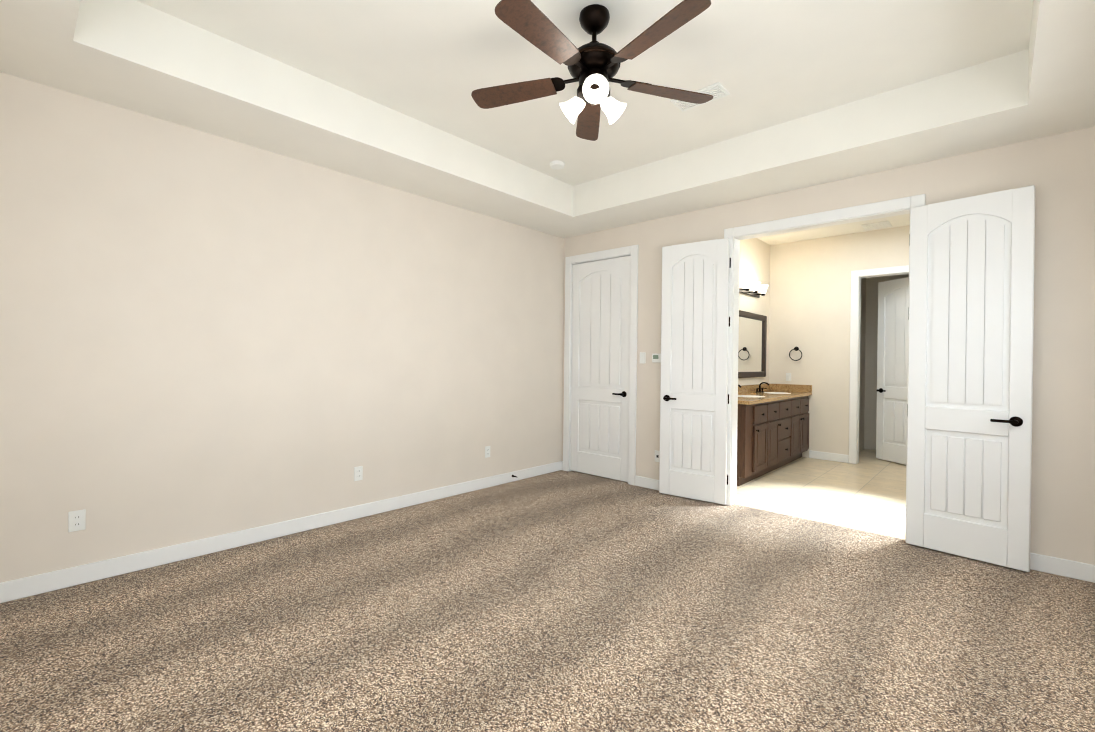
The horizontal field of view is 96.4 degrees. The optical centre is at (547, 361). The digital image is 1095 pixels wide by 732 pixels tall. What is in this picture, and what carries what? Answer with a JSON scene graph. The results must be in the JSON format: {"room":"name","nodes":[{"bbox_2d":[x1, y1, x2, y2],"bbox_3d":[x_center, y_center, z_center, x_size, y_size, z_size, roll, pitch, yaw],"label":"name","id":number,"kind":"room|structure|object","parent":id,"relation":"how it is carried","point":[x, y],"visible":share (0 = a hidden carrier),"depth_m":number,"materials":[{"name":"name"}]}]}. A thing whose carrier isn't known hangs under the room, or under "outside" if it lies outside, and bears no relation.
{"room":"empty bedroom","nodes":[
{"label":"empty bedroom","id":0,"kind":"room"},
{"bbox_2d":[0,72,563,582],"bbox_3d":[-1.507,-0.322,4.045,0.120,3.170,5.110,1,0,43],"label":"wall","id":1,"kind":"structure","parent":0,"point":[202,334],"depth_m":3.28,"materials":[{"name":"paint"}]},
{"bbox_2d":[68,509,85,531],"bbox_3d":[-2.635,0.891,2.742,0.008,0.114,0.070,1,0,43],"label":"electrical outlet","id":2,"kind":"object","parent":1,"relation":"attached to","point":[77,520],"visible":1,"depth_m":2.74,"materials":[{"name":"white plastic"}]},
{"bbox_2d":[0,461,562,602],"bbox_3d":[-1.471,1.211,3.997,0.030,0.105,4.870,1,0,43],"label":"baseboard","id":3,"kind":"structure","parent":1,"relation":"attached to","point":[16,589],"depth_m":3.27,"materials":[{"name":"paint"}]},
{"bbox_2d":[354,466,362,480],"bbox_3d":[-1.525,0.903,3.949,0.008,0.114,0.070,1,0,43],"label":"electrical outlet","id":4,"kind":"object","parent":1,"relation":"attached to","point":[358,473],"visible":1,"depth_m":3.94,"materials":[{"name":"white plastic"}]},
{"bbox_2d":[485,446,489,457],"bbox_3d":[-0.605,0.913,4.949,0.008,0.114,0.070,1,0,43],"label":"electrical outlet","id":5,"kind":"object","parent":1,"relation":"attached to","point":[487,451],"visible":1,"depth_m":4.95,"materials":[{"name":"white plastic"}]},
{"bbox_2d":[0,470,1094,731],"bbox_3d":[0.173,1.316,2.447,4.790,0.060,5.055,1,0,43],"label":"floor carpet","id":6,"kind":"object","parent":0,"point":[560,600],"visible":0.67,"depth_m":2.33,"materials":[{"name":"brown carpet"}]},
{"bbox_2d":[0,0,1094,237],"bbox_3d":[0.228,-1.668,2.462,4.790,0.430,5.110,1,0,43],"label":"ceiling","id":7,"kind":"structure","parent":0,"point":[818,90],"depth_m":2.93,"materials":[{"name":"paint"}]},
{"bbox_2d":[550,160,564,169],"bbox_3d":[0.086,-1.749,4.367,0.136,0.036,0.136,1,0,43],"label":"smoke detector","id":8,"kind":"object","parent":7,"relation":"attached to","point":[557,165],"visible":1,"depth_m":4.33,"materials":[{"name":"white plastic"}]},
{"bbox_2d":[471,0,712,140],"bbox_3d":[0.221,-1.503,2.450,1.304,0.519,1.279,1,0,43],"label":"fan","id":9,"kind":"object","parent":7,"relation":"hanging from","point":[593,65],"visible":1,"depth_m":2.41,"materials":[{"name":"brown wood"}]},
{"bbox_2d":[670,82,729,111],"bbox_3d":[1.010,-1.747,3.245,0.340,0.015,0.180,1,0,43],"label":"ceiling vent","id":10,"kind":"object","parent":7,"relation":"in","point":[717,90],"visible":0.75,"depth_m":3.19,"materials":[{"name":"white plastic"}]},
{"bbox_2d":[738,238,769,385],"bbox_3d":[2.231,-0.245,6.116,0.120,3.100,3.000,1,0,43],"label":"wall","id":11,"kind":"structure","parent":0,"point":[754,266],"depth_m":6.68,"materials":[{"name":"paint"}]},
{"bbox_2d":[738,310,766,377],"bbox_3d":[2.630,-0.220,6.435,0.030,0.860,1.350,1,0,43],"label":"bathroom mirror","id":12,"kind":"object","parent":11,"relation":"attached to","point":[752,345],"visible":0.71,"depth_m":6.56,"materials":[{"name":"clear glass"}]},
{"bbox_2d":[739,279,767,297],"bbox_3d":[2.691,-0.952,6.386,0.170,0.145,0.800,1,0,43],"label":"sconce","id":13,"kind":"object","parent":11,"relation":"attached to","point":[748,283],"visible":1,"depth_m":6.34,"materials":[{"name":"white glass"}]},
{"bbox_2d":[738,382,768,393],"bbox_3d":[2.433,0.357,6.235,0.020,0.100,2.296,1,0,43],"label":"backsplash","id":14,"kind":"structure","parent":11,"relation":"attached to","point":[741,389],"depth_m":6.51,"materials":[{"name":"brown stone"}]},
{"bbox_2d":[735,457,905,539],"bbox_3d":[3.176,1.349,5.194,2.790,0.058,3.055,1,0,43],"label":"floor","id":15,"kind":"structure","parent":0,"point":[871,498],"depth_m":4.85,"materials":[{"name":"beige tile"}]},
{"bbox_2d":[737,394,811,485],"bbox_3d":[2.639,0.881,6.053,0.580,0.860,2.276,1,0,43],"label":"bathroom vanity","id":16,"kind":"object","parent":15,"relation":"on","point":[773,427],"depth_m":5.57,"materials":[{"name":"wood"},{"name":"granite"},{"name":"ceramic"}]},
{"bbox_2d":[738,390,804,405],"bbox_3d":[2.635,0.429,6.048,0.571,0.039,2.296,1,0,43],"label":"countertop","id":17,"kind":"structure","parent":16,"relation":"on","point":[758,395],"depth_m":5.95,"materials":[{"name":"brown stone"}]},
{"bbox_2d":[562,126,1094,564],"bbox_3d":[1.901,-0.281,4.301,4.550,3.170,0.120,1,0,43],"label":"wall","id":18,"kind":"structure","parent":0,"point":[1057,171],"depth_m":3.10,"materials":[{"name":"paint"}]},
{"bbox_2d":[571,256,630,481],"bbox_3d":[0.586,0.073,5.463,0.814,2.402,0.160,1,0,43],"label":"closet door","id":19,"kind":"structure","parent":18,"relation":"in","point":[600,371],"depth_m":5.43,"materials":[{"name":"paint"}]},
{"bbox_2d":[640,352,645,363],"bbox_3d":[0.982,-0.038,5.056,0.070,0.115,0.008,1,0,43],"label":"switch plate","id":20,"kind":"object","parent":18,"relation":"attached to","point":[643,357],"visible":1,"depth_m":5.05,"materials":[{"name":"white plastic"}]},
{"bbox_2d":[635,476,658,490],"bbox_3d":[1.253,1.243,4.791,0.915,0.105,0.015,1,0,43],"label":"baseboard","id":21,"kind":"structure","parent":18,"relation":"attached to","point":[650,483],"depth_m":4.99,"materials":[{"name":"paint"}]},
{"bbox_2d":[652,354,660,362],"bbox_3d":[1.109,-0.036,4.928,0.120,0.090,0.024,1,0,43],"label":"thermostat","id":22,"kind":"object","parent":18,"relation":"attached to","point":[656,357],"visible":0.77,"depth_m":4.92,"materials":[{"name":"white plastic"}]},
{"bbox_2d":[655,450,659,461],"bbox_3d":[1.109,0.954,4.929,0.070,0.115,0.008,1,0,43],"label":"jack","id":23,"kind":"object","parent":18,"relation":"attached to","point":[657,456],"visible":0.88,"depth_m":4.93,"materials":[{"name":"white plastic"}]},
{"bbox_2d":[659,238,730,504],"bbox_3d":[1.357,0.084,4.584,0.641,2.402,0.172,1,0,43],"label":"door leaf","id":24,"kind":"structure","parent":18,"relation":"in","point":[695,326],"depth_m":4.58,"materials":[{"name":"paint"}]},
{"bbox_2d":[563,194,925,541],"bbox_3d":[2.495,0.054,5.776,3.365,2.510,3.141,1,0,43],"label":"door frame","id":25,"kind":"structure","parent":18,"relation":"attached to","point":[909,202],"depth_m":5.10,"materials":[{"name":"paint"}]},
{"bbox_2d":[906,185,1034,571],"bbox_3d":[2.789,0.104,3.267,0.641,2.402,0.172,1,0,43],"label":"door leaf","id":26,"kind":"structure","parent":18,"relation":"in","point":[970,371],"depth_m":3.24,"materials":[{"name":"paint"}]},
{"bbox_2d":[1030,552,1094,582],"bbox_3d":[3.080,1.268,3.110,1.130,0.105,0.015,1,0,43],"label":"baseboard","id":27,"kind":"structure","parent":18,"relation":"attached to","point":[1038,562],"depth_m":3.01,"materials":[{"name":"paint"}]},
{"bbox_2d":[757,214,909,244],"bbox_3d":[3.232,-1.731,5.210,2.790,0.100,3.000,1,0,43],"label":"ceiling","id":28,"kind":"structure","parent":0,"point":[853,227],"depth_m":6.30,"materials":[{"name":"paint"}]},
{"bbox_2d":[861,221,891,229],"bbox_3d":[4.030,-1.662,5.997,0.280,0.019,0.280,1,0,43],"label":"ceiling vent","id":29,"kind":"object","parent":28,"relation":"in","point":[878,225],"visible":1,"depth_m":5.97,"materials":[{"name":"white plastic"}]},
{"bbox_2d":[769,225,909,457],"bbox_3d":[4.189,-0.221,6.272,2.550,3.100,0.120,1,0,43],"label":"wall","id":30,"kind":"structure","parent":0,"point":[810,299],"depth_m":6.62,"materials":[{"name":"paint"}]},
{"bbox_2d":[786,373,790,380],"bbox_3d":[3.400,0.218,6.906,0.070,0.115,0.008,1,0,43],"label":"outlet","id":31,"kind":"object","parent":30,"relation":"attached to","point":[788,376],"visible":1,"depth_m":6.90,"materials":[{"name":"white plastic"}]},
{"bbox_2d":[769,383,811,393],"bbox_3d":[3.413,0.368,6.879,0.551,0.100,0.020,1,0,43],"label":"backsplash","id":32,"kind":"structure","parent":30,"relation":"attached to","point":[808,389],"depth_m":6.89,"materials":[{"name":"brown stone"}]},
{"bbox_2d":[789,347,801,360],"bbox_3d":[3.461,-0.111,6.819,0.172,0.200,0.056,1,0,43],"label":"towel ring","id":33,"kind":"object","parent":30,"relation":"attached to","point":[796,348],"visible":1,"depth_m":6.82,"materials":[{"name":"black metal"}]},
{"bbox_2d":[809,450,848,462],"bbox_3d":[3.764,1.271,6.556,0.470,0.105,0.015,1,0,43],"label":"baseboard","id":34,"kind":"structure","parent":30,"relation":"attached to","point":[844,458],"depth_m":6.54,"materials":[{"name":"paint"}]},
{"bbox_2d":[876,277,908,464],"bbox_3d":[4.613,0.121,6.315,0.668,2.402,0.515,1,0,43],"label":"bathroom door","id":35,"kind":"structure","parent":30,"relation":"in","point":[892,378],"depth_m":6.47,"materials":[{"name":"paint"}]},
{"bbox_2d":[859,449,905,468],"bbox_3d":[4.879,1.368,6.640,1.400,0.058,1.380,1,0,43],"label":"floor","id":36,"kind":"structure","parent":0,"point":[867,456],"depth_m":6.59,"materials":[{"name":"tile"}]},
{"bbox_2d":[859,274,908,451],"bbox_3d":[4.899,-0.213,6.638,1.400,3.100,1.380,1,0,43],"label":"wall","id":37,"kind":"structure","parent":0,"point":[868,365],"depth_m":7.41,"materials":[{"name":"paint"}]}
]}

